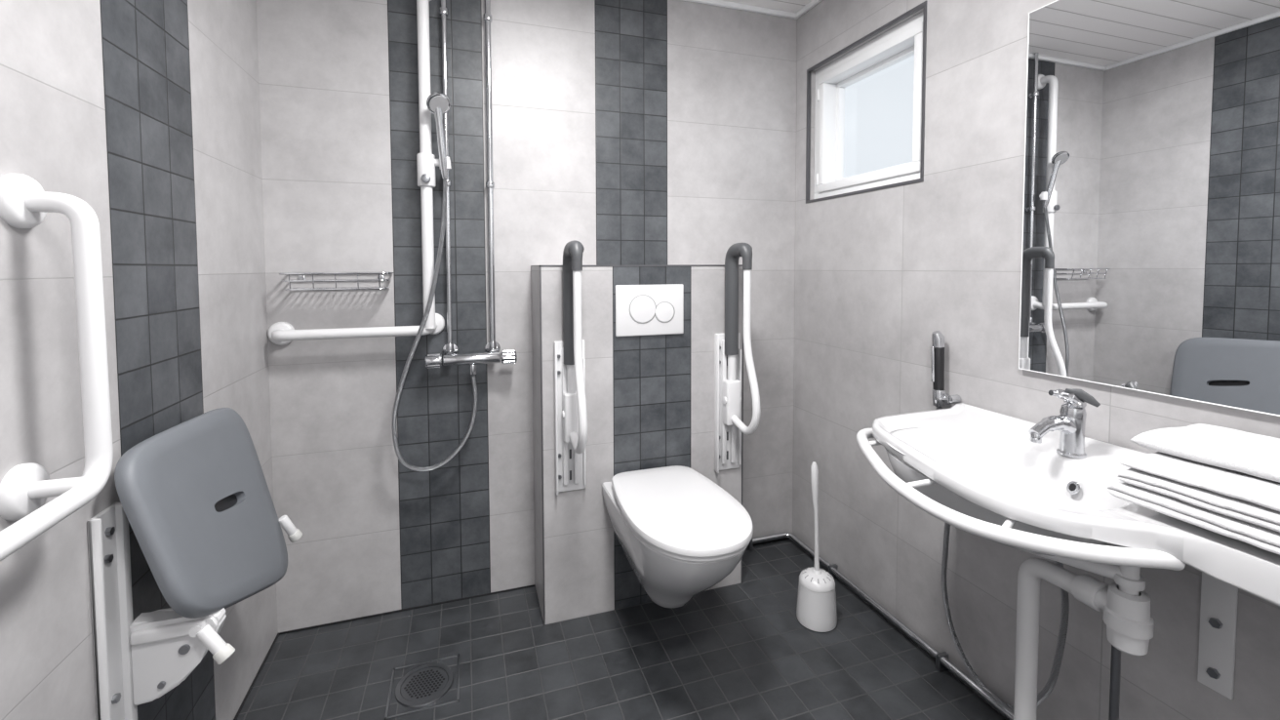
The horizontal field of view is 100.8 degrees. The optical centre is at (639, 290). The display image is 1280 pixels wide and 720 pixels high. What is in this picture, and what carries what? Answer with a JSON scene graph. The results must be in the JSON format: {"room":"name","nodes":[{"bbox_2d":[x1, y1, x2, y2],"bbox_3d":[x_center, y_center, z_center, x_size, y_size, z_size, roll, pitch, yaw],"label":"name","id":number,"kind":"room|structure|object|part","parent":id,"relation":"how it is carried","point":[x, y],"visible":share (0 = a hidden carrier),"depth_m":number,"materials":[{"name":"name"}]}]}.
{"room":"accessible bathroom","nodes":[
{"label":"accessible bathroom","id":0,"kind":"room"},
{"bbox_2d":[0,0,278,719],"bbox_3d":[-0.969,0.050,0.551,0.150,2.528,2.750,-1,3,-18],"label":"wall","id":1,"kind":"structure","parent":0,"point":[145,113],"depth_m":1.11,"materials":[{"name":"tile"}]},
{"bbox_2d":[0,173,113,561],"bbox_3d":[-0.836,0.114,0.552,0.100,0.574,0.748,-1,3,-18],"label":"grab rail","id":2,"kind":"object","parent":1,"relation":"attached to","point":[24,490],"visible":1,"depth_m":0.85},
{"bbox_2d":[86,407,302,719],"bbox_3d":[-1.007,0.742,1.280,0.210,0.882,0.567,-1,3,-18],"label":"shower seat","id":3,"kind":"object","parent":1,"relation":"attached to","point":[194,496],"visible":1,"depth_m":1.08,"materials":[{"name":"grey plastic"}]},
{"bbox_3d":[-0.957,0.752,1.099,0.151,0.172,0.056,-1,3,-18],"label":"hinge arm","id":4,"kind":"part","parent":3,"relation":"part of"},
{"bbox_3d":[-1.007,0.555,1.267,0.163,0.508,0.558,-1,3,-18],"label":"seat panel","id":5,"kind":"part","parent":3,"relation":"part of","materials":[{"name":"grey plastic"}]},
{"bbox_3d":[-0.873,0.714,1.080,0.057,0.063,0.025,0,3,-2],"label":"support leg","id":6,"kind":"part","parent":3,"relation":"part of","materials":[{"name":"white plastic"}]},
{"bbox_3d":[-1.026,0.686,1.543,0.025,0.069,0.049,2,3,41],"label":"support leg","id":7,"kind":"part","parent":3,"relation":"part of","materials":[{"name":"white plastic"}]},
{"bbox_2d":[255,0,797,632],"bbox_3d":[-0.314,-0.028,2.293,2.488,2.528,0.150,-1,3,-18],"label":"wall","id":8,"kind":"structure","parent":0,"point":[633,132],"depth_m":2.10,"materials":[{"name":"tile"}]},
{"bbox_2d":[279,272,393,290],"bbox_3d":[-1.081,-0.035,1.898,0.346,0.063,0.119,-1,3,-18],"label":"basket","id":9,"kind":"object","parent":8,"relation":"attached to","point":[301,278],"visible":1,"depth_m":1.86,"materials":[{"name":"silver metal"}]},
{"bbox_2d":[267,0,451,345],"bbox_3d":[-1.010,-0.489,1.899,0.629,1.366,0.131,-1,3,-18],"label":"grab rail","id":10,"kind":"object","parent":8,"relation":"attached to","point":[279,333],"visible":0.9,"depth_m":1.93,"materials":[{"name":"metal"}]},
{"bbox_3d":[-0.777,-0.407,1.918,0.032,0.032,0.014,-1,3,-18],"label":"clamp knob","id":11,"kind":"part","parent":10,"relation":"part of","materials":[{"name":"metal"}]},
{"bbox_2d":[392,92,477,471],"bbox_3d":[-0.755,-0.012,1.928,0.298,1.379,0.123,-1,3,-18],"label":"shower","id":12,"kind":"object","parent":10,"relation":"hanging from","point":[438,103],"visible":1,"depth_m":1.92,"materials":[{"name":"silver metal"}]},
{"bbox_3d":[-0.722,-0.541,1.920,0.032,0.262,0.078,0,3,7],"label":"handle","id":13,"kind":"part","parent":12,"relation":"part of","materials":[{"name":"silver metal"}]},
{"bbox_2d":[439,0,452,343],"bbox_3d":[-0.741,-0.538,2.026,0.033,1.482,0.048,-1,3,-18],"label":"riser pipe","id":14,"kind":"object","parent":8,"relation":"attached to","point":[443,11],"visible":0.77,"depth_m":2.02,"materials":[{"name":"silver metal"}]},
{"bbox_2d":[424,341,517,375],"bbox_3d":[-0.655,0.262,2.060,0.334,0.120,0.102,-1,3,-18],"label":"shower mixer","id":15,"kind":"object","parent":8,"relation":"attached to","point":[492,355],"visible":0.99,"depth_m":2.03,"materials":[{"name":"silver metal"}]},
{"bbox_3d":[-0.777,0.266,1.994,0.060,0.053,0.055,-1,3,-18],"label":"control knob","id":16,"kind":"part","parent":15,"relation":"part of","materials":[{"name":"silver metal"}]},
{"bbox_3d":[-0.516,0.261,2.080,0.058,0.053,0.055,-1,3,-18],"label":"control knob","id":17,"kind":"part","parent":15,"relation":"part of","materials":[{"name":"silver metal"}]},
{"bbox_2d":[483,0,495,341],"bbox_3d":[-0.589,-0.540,2.076,0.033,1.482,0.048,-1,3,-18],"label":"riser pipe","id":18,"kind":"object","parent":8,"relation":"attached to","point":[488,18],"visible":1,"depth_m":2.06,"materials":[{"name":"silver metal"}]},
{"bbox_2d":[236,538,1008,719],"bbox_3d":[0.146,1.353,0.975,2.488,0.120,3.050,-1,3,-18],"label":"floor","id":19,"kind":"structure","parent":0,"point":[742,651],"depth_m":1.78,"materials":[{"name":"tile"}]},
{"bbox_2d":[384,653,459,719],"bbox_3d":[-0.690,1.262,1.696,0.210,0.005,0.210,-1,3,-18],"label":"floor drain","id":20,"kind":"object","parent":19,"relation":"on","point":[423,685],"visible":1,"depth_m":1.69,"materials":[{"name":"metal"}]},
{"bbox_2d":[796,461,837,632],"bbox_3d":[0.666,0.944,1.989,0.146,0.604,0.146,-1,3,-18],"label":"toilet brush","id":21,"kind":"object","parent":19,"relation":"on","point":[816,610],"visible":1,"depth_m":1.96,"materials":[{"name":"white plastic"}]},
{"bbox_3d":[0.658,0.849,1.987,0.034,0.415,0.028,-1,3,-18],"label":"handle","id":22,"kind":"part","parent":21,"relation":"part of","materials":[{"name":"white plastic"}]},
{"bbox_2d":[747,532,1013,719],"bbox_3d":[0.963,1.250,1.286,0.407,0.052,2.635,-1,3,-18],"label":"pipe","id":23,"kind":"object","parent":19,"relation":"on","point":[942,662],"visible":0.83,"depth_m":1.91,"materials":[{"name":"silver metal"}]},
{"bbox_2d":[1108,545,1123,719],"bbox_3d":[1.100,0.869,1.276,0.033,0.814,0.112,-1,3,-18],"label":"supply pipe","id":24,"kind":"object","parent":19,"relation":"on","point":[1115,660],"visible":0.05,"depth_m":1.23,"materials":[{"name":"metal"}]},
{"bbox_2d":[531,266,742,624],"bbox_3d":[-0.007,0.568,2.204,0.832,1.343,0.260,-1,3,-18],"label":"wall","id":25,"kind":"structure","parent":0,"point":[650,399],"depth_m":2.04,"materials":[{"name":"tile"}]},
{"bbox_2d":[553,240,587,495],"bbox_3d":[-0.224,0.290,1.851,0.116,0.929,0.251,-1,3,-18],"label":"support","id":26,"kind":"object","parent":25,"relation":"attached to","point":[570,400],"visible":1,"depth_m":1.91,"materials":[{"name":"metal"}]},
{"bbox_2d":[530,264,743,625],"bbox_3d":[-0.007,0.567,2.203,0.835,1.345,0.262,-1,3,-18],"label":"trim","id":27,"kind":"structure","parent":25,"relation":"attached to","point":[632,264],"depth_m":1.97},
{"bbox_2d":[615,283,683,336],"bbox_3d":[0.041,0.075,2.054,0.279,0.197,0.015,-1,3,-18],"label":"flush plate","id":28,"kind":"object","parent":25,"relation":"attached to","point":[640,309],"visible":1,"depth_m":2.05,"materials":[{"name":"white plastic"}]},
{"bbox_2d":[601,465,753,607],"bbox_3d":[0.128,0.894,1.787,0.384,0.391,0.642,-1,3,-18],"label":"toilet","id":29,"kind":"object","parent":25,"relation":"attached to","point":[681,534],"visible":1,"depth_m":1.65,"materials":[{"name":"white ceramic"}]},
{"bbox_3d":[0.130,0.712,1.769,0.384,0.027,0.622,-1,3,-18],"label":"lid","id":30,"kind":"part","parent":29,"relation":"part of","materials":[{"name":"white plastic"}]},
{"bbox_2d":[714,242,760,473],"bbox_3d":[0.396,0.279,2.055,0.116,0.929,0.251,-1,3,-18],"label":"support","id":31,"kind":"object","parent":25,"relation":"attached to","point":[729,426],"visible":1,"depth_m":2.11,"materials":[{"name":"metal"}]},
{"bbox_2d":[722,0,812,12],"bbox_3d":[0.137,-1.293,0.860,2.488,0.120,3.050,-1,3,-18],"label":"ceiling","id":32,"kind":"structure","parent":0,"point":[793,6],"depth_m":2.40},
{"bbox_2d":[792,0,1279,719],"bbox_3d":[1.251,0.011,1.284,0.150,2.528,2.750,-1,3,-18],"label":"wall","id":33,"kind":"structure","parent":0,"point":[877,272],"depth_m":1.72,"materials":[{"name":"tile"}]},
{"bbox_2d":[233,537,789,719],"bbox_3d":[0.145,1.283,0.972,2.188,0.020,2.750,-1,3,-18],"label":"trim","id":34,"kind":"structure","parent":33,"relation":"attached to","point":[350,620],"depth_m":2.02,"materials":[{"name":"black plastic"}]},
{"bbox_2d":[682,0,822,19],"bbox_3d":[0.137,-1.222,0.863,2.188,0.022,2.750,-1,3,-18],"label":"trim","id":35,"kind":"structure","parent":33,"relation":"attached to","point":[720,3],"depth_m":2.41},
{"bbox_2d":[805,0,926,203],"bbox_3d":[0.882,-0.699,2.138,0.016,0.613,0.666,-1,3,-18],"label":"trim","id":36,"kind":"structure","parent":33,"relation":"attached to","point":[921,6],"depth_m":2.04,"materials":[{"name":"grey metal"}]},
{"bbox_2d":[813,10,923,199],"bbox_3d":[0.955,-0.700,2.162,0.118,0.603,0.656,-1,3,-18],"label":"window","id":37,"kind":"structure","parent":33,"relation":"in","point":[903,41],"depth_m":2.21,"materials":[{"name":"white plastic"}]},
{"bbox_2d":[930,330,1069,712],"bbox_3d":[1.031,0.670,1.566,0.070,1.058,0.454,-1,3,-10],"label":"shower","id":38,"kind":"object","parent":33,"relation":"attached to","point":[940,398],"visible":0.77,"depth_m":1.69,"materials":[{"name":"silver metal"}]},
{"bbox_3d":[0.986,0.253,1.749,0.035,0.146,0.037,-1,3,-18],"label":"handle","id":39,"kind":"part","parent":38,"relation":"part of","materials":[{"name":"black plastic"}]},
{"bbox_2d":[856,402,1279,606],"bbox_3d":[0.934,0.476,1.049,0.611,0.176,1.245,-1,3,-18],"label":"washbasin","id":40,"kind":"object","parent":33,"relation":"attached to","point":[979,471],"visible":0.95,"depth_m":1.16,"materials":[{"name":"white ceramic"}]},
{"bbox_3d":[0.716,0.451,1.244,0.290,0.044,0.762,-1,3,-10],"label":"support rail","id":41,"kind":"part","parent":40,"relation":"part of","materials":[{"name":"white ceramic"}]},
{"bbox_2d":[1028,388,1100,458],"bbox_3d":[1.017,0.320,1.272,0.151,0.166,0.075,-1,3,-18],"label":"faucet","id":42,"kind":"object","parent":40,"relation":"on","point":[1070,421],"visible":1,"depth_m":1.27,"materials":[{"name":"silver metal"}]},
{"bbox_3d":[1.000,0.334,1.282,0.126,0.062,0.040,-1,3,-12],"label":"spout","id":43,"kind":"part","parent":42,"relation":"part of","materials":[{"name":"silver metal"}]},
{"bbox_3d":[1.042,0.266,1.286,0.089,0.053,0.042,-1,3,-18],"label":"lever","id":44,"kind":"part","parent":42,"relation":"part of","materials":[{"name":"silver metal"}]},
{"bbox_2d":[1013,551,1154,719],"bbox_3d":[1.038,0.866,1.193,0.340,0.671,0.287,-1,3,-18],"label":"trap","id":45,"kind":"object","parent":40,"relation":"attached to","point":[1125,606],"visible":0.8,"depth_m":1.12,"materials":[{"name":"white plastic"}]},
{"bbox_2d":[1106,480,1279,555],"bbox_3d":[1.123,0.389,0.870,0.318,0.031,0.438,-1,3,-18],"label":"folded towel","id":46,"kind":"object","parent":40,"relation":"on","point":[1265,539],"visible":0.43,"depth_m":0.90,"materials":[{"name":"white fabric"}]},
{"bbox_2d":[1117,467,1279,532],"bbox_3d":[1.126,0.358,0.868,0.306,0.030,0.424,-1,3,-18],"label":"folded towel","id":47,"kind":"object","parent":46,"relation":"on","point":[1237,508],"visible":0.44,"depth_m":0.90,"materials":[{"name":"white fabric"}]},
{"bbox_2d":[1119,451,1279,511],"bbox_3d":[1.131,0.333,0.872,0.300,0.020,0.422,-1,3,-18],"label":"folded towel","id":48,"kind":"object","parent":47,"relation":"on","point":[1262,492],"visible":0.56,"depth_m":0.93,"materials":[{"name":"white fabric"}]},
{"bbox_2d":[1130,423,1279,482],"bbox_3d":[1.169,0.305,0.889,0.222,0.036,0.464,-1,3,-18],"label":"folded towel","id":49,"kind":"object","parent":48,"relation":"on","point":[1248,453],"visible":1,"depth_m":0.99,"materials":[{"name":"white fabric"}]},
{"bbox_2d":[1018,0,1279,416],"bbox_3d":[1.256,-0.252,0.988,0.016,0.997,1.070,-1,3,-18],"label":"wall mirror","id":50,"kind":"object","parent":33,"relation":"attached to","point":[1150,242],"visible":1,"depth_m":1.21,"materials":[{"name":"white mirror"}]},
{"bbox_2d":[1197,571,1238,699],"bbox_3d":[1.103,0.669,1.083,0.280,0.380,0.056,-1,3,-18],"label":"bracket","id":51,"kind":"object","parent":33,"relation":"attached to","point":[1219,598],"visible":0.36,"depth_m":1.12,"materials":[{"name":"metal"}]}
]}

